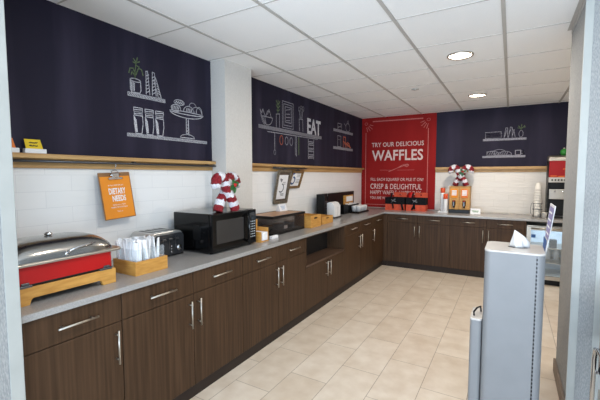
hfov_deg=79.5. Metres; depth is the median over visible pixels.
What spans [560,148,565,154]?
ornament
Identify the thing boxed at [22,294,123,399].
base cabinet
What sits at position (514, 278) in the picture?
waste bin
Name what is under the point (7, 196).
trim
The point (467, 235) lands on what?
base cabinet
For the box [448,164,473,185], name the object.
decoration
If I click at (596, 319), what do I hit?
trim
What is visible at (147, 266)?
caddy
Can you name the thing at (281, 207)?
tent card
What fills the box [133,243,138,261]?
cutlery
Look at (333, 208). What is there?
napkin dispenser
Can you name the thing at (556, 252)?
milk bottle
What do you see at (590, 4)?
trim
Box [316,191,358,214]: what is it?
station
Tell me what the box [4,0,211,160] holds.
chalkboard
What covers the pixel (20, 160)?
wall ledge
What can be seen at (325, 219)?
box
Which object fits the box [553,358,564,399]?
baseboard
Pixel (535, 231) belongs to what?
fridge
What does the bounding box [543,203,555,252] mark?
sign holder
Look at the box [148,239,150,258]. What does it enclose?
cutlery
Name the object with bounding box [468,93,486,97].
recessed light
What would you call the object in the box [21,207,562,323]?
countertop
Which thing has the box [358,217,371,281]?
base cabinet
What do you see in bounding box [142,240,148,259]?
cutlery
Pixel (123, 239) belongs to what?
cutlery
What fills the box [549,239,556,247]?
carton
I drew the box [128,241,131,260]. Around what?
cutlery
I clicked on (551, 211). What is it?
print
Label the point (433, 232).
base cabinet
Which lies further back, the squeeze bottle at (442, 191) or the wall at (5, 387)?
the squeeze bottle at (442, 191)
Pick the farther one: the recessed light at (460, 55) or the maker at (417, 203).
the maker at (417, 203)
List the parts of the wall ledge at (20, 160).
hanging rail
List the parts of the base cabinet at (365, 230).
drawer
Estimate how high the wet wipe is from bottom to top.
0.098 m
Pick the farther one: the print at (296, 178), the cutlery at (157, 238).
the print at (296, 178)
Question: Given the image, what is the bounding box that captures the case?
[256,210,304,235]
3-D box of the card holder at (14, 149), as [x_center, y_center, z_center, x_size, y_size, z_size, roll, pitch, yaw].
[-1.626,-0.306,1.996,0.032,0.082,0.114,2,5,30]
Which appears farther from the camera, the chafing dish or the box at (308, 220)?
the box at (308, 220)
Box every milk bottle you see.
[546,249,550,258]
[553,250,558,259]
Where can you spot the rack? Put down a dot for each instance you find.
(531, 203)
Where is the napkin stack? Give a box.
[256,231,267,240]
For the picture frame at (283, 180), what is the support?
attached to the wall at (54, 200)
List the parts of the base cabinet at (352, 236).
door, drawer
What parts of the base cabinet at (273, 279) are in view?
door, drawer, drawer, door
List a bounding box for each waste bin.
[468,306,482,399]
[480,241,545,399]
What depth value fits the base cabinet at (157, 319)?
2.20 m
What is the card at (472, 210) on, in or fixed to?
on the countertop
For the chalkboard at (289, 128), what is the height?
0.923 m
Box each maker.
[385,192,406,210]
[406,193,427,211]
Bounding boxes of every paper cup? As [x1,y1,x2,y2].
[534,183,541,189]
[541,212,546,217]
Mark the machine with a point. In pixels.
(555, 174)
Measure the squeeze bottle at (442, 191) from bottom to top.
0.385 m
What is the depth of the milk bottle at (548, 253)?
5.19 m
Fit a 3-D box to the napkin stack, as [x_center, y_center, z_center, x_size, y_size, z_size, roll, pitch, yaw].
[-0.367,0.329,3.335,0.121,0.076,0.075,2,5,30]
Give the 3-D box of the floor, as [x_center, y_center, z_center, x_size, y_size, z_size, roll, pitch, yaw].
[0.474,1.431,1.722,4.500,0.050,10.074,2,5,30]
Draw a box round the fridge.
[526,221,562,285]
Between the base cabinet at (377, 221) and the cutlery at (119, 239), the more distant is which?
the base cabinet at (377, 221)
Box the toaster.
[131,228,183,256]
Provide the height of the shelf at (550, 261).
0.012 m
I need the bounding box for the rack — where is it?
[530,203,542,216]
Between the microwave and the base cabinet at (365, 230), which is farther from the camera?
the base cabinet at (365, 230)
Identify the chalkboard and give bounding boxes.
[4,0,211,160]
[251,77,361,167]
[436,102,568,166]
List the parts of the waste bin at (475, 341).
lid, loop handle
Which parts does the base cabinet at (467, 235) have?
drawer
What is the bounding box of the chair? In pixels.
[589,343,599,399]
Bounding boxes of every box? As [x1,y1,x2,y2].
[294,213,320,227]
[321,214,332,224]
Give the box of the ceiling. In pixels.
[48,0,578,118]
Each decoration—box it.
[210,172,240,211]
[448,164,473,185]
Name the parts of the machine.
red panel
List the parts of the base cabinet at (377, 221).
drawer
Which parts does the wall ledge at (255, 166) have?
hanging rail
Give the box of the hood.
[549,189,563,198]
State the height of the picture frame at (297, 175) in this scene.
0.255 m
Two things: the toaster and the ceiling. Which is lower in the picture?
the toaster
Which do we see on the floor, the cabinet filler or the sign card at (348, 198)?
the cabinet filler
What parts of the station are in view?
panel, panel, panel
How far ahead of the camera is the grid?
2.99 m
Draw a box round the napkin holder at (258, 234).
[256,219,268,242]
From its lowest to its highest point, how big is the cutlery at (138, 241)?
0.185 m
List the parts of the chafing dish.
lid, red panel, lid handle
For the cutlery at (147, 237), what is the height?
0.186 m
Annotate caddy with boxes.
[113,254,167,276]
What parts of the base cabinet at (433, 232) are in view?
drawer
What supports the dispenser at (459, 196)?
on the countertop
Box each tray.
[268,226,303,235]
[349,209,368,213]
[448,209,469,213]
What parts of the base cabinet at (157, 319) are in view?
drawer, handle, handle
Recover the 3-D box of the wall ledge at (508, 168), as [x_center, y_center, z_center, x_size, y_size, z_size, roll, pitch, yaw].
[3.432,-0.470,5.497,2.603,0.087,0.060,2,5,30]
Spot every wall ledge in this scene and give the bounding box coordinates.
[12,152,215,170]
[252,163,363,172]
[435,166,546,171]
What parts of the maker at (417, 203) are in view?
handle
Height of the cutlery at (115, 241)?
0.186 m
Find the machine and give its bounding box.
[545,155,565,218]
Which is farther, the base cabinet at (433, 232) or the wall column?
the base cabinet at (433, 232)
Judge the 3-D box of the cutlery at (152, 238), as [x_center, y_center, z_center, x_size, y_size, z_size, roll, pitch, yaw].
[-0.941,0.330,2.328,0.044,0.186,0.011,2,5,33]
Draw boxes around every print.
[276,175,288,198]
[290,174,300,184]
[543,237,546,250]
[545,206,553,239]
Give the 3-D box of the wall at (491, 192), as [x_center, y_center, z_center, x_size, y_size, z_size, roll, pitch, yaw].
[2.905,-0.178,5.930,3.950,2.575,0.120,2,5,30]
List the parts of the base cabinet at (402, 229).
drawer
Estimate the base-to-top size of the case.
0.196 m
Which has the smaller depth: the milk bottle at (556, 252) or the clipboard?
the clipboard
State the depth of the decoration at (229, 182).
2.86 m
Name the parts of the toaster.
control panel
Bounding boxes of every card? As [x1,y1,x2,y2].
[276,204,286,211]
[346,196,352,201]
[470,208,480,213]
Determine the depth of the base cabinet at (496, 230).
5.16 m
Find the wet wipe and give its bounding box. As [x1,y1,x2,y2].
[509,230,529,247]
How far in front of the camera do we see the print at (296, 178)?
4.68 m
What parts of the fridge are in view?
handle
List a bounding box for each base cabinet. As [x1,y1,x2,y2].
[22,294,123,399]
[120,272,194,399]
[193,257,242,395]
[241,238,304,362]
[304,226,344,318]
[343,221,360,291]
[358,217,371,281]
[370,214,382,272]
[387,214,417,268]
[417,215,449,272]
[449,217,485,277]
[486,219,524,243]
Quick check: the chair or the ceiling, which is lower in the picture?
the chair
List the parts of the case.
wooden lid, frame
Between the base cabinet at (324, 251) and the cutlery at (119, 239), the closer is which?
the cutlery at (119, 239)
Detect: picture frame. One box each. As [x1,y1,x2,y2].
[272,168,292,203]
[290,168,303,187]
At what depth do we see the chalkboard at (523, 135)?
5.65 m
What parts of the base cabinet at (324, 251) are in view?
door, door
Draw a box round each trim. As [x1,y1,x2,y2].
[0,0,25,399]
[565,0,594,399]
[567,0,585,32]
[589,210,599,399]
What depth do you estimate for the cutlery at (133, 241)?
2.23 m
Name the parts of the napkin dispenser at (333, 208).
plate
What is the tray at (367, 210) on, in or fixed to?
on the countertop
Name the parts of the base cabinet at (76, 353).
drawer, handle, handle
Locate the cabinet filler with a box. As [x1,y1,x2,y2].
[382,214,387,265]
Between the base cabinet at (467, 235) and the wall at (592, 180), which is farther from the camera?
the base cabinet at (467, 235)
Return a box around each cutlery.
[115,241,122,259]
[117,238,124,259]
[122,241,126,259]
[123,239,127,260]
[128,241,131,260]
[132,241,133,261]
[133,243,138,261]
[137,240,141,260]
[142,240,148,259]
[147,237,151,258]
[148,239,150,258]
[151,237,155,257]
[156,238,158,256]
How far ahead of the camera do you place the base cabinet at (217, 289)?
2.64 m
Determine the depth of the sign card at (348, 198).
6.05 m
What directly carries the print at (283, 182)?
attached to the picture frame at (283, 180)
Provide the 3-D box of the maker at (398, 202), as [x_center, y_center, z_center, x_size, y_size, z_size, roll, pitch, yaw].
[1.673,0.019,6.305,0.338,0.305,0.204,2,5,30]
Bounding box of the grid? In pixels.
[56,0,570,117]
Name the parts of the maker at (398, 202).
handle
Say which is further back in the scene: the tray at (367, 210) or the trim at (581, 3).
the tray at (367, 210)
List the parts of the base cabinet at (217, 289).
handle, drawer, handle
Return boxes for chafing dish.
[17,232,120,306]
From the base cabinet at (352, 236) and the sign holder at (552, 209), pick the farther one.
the base cabinet at (352, 236)
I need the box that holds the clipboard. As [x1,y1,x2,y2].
[97,165,135,220]
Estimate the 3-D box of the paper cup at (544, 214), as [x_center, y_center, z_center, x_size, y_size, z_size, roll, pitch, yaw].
[3.445,0.215,5.085,0.074,0.078,0.074,2,5,30]
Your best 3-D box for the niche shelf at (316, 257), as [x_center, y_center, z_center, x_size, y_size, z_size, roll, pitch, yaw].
[0.058,0.661,4.354,0.599,0.020,0.992,2,5,30]
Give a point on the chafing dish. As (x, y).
(48, 263)
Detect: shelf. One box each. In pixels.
[305,247,343,267]
[530,242,561,249]
[545,257,560,264]
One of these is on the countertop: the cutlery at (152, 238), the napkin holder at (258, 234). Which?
the napkin holder at (258, 234)
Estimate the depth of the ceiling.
2.92 m
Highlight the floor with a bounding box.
[190,265,599,399]
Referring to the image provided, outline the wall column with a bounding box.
[210,59,252,208]
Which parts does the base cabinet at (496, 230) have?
door, drawer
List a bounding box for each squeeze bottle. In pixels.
[440,188,444,210]
[443,194,447,210]
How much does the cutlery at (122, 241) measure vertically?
0.186 m
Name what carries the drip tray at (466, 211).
on the dispenser at (459, 196)
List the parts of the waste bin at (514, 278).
plate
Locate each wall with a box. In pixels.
[0,214,10,399]
[13,168,361,259]
[373,172,545,214]
[556,0,599,399]
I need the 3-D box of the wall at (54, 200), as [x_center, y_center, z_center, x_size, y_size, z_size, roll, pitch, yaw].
[-0.403,-0.064,4.338,0.150,2.575,6.174,2,5,30]
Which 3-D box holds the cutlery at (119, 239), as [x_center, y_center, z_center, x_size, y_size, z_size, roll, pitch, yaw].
[-1.120,0.333,2.269,0.056,0.186,0.018,1,4,16]
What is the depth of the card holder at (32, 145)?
2.11 m
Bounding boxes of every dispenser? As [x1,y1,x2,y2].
[327,201,340,217]
[448,186,471,213]
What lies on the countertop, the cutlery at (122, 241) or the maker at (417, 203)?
the maker at (417, 203)
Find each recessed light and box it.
[447,51,473,59]
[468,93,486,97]
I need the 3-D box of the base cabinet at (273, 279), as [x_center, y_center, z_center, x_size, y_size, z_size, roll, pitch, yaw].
[-0.451,0.844,3.475,0.657,0.882,1.018,2,5,30]
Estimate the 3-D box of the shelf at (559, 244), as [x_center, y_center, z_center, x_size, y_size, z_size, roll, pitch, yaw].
[3.572,0.659,5.155,0.526,0.012,0.475,2,5,30]
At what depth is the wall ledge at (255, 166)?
4.86 m
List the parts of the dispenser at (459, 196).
label plate, label plate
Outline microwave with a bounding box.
[174,207,255,253]
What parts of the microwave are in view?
door, handle, control panel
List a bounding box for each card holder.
[11,138,19,152]
[23,139,46,153]

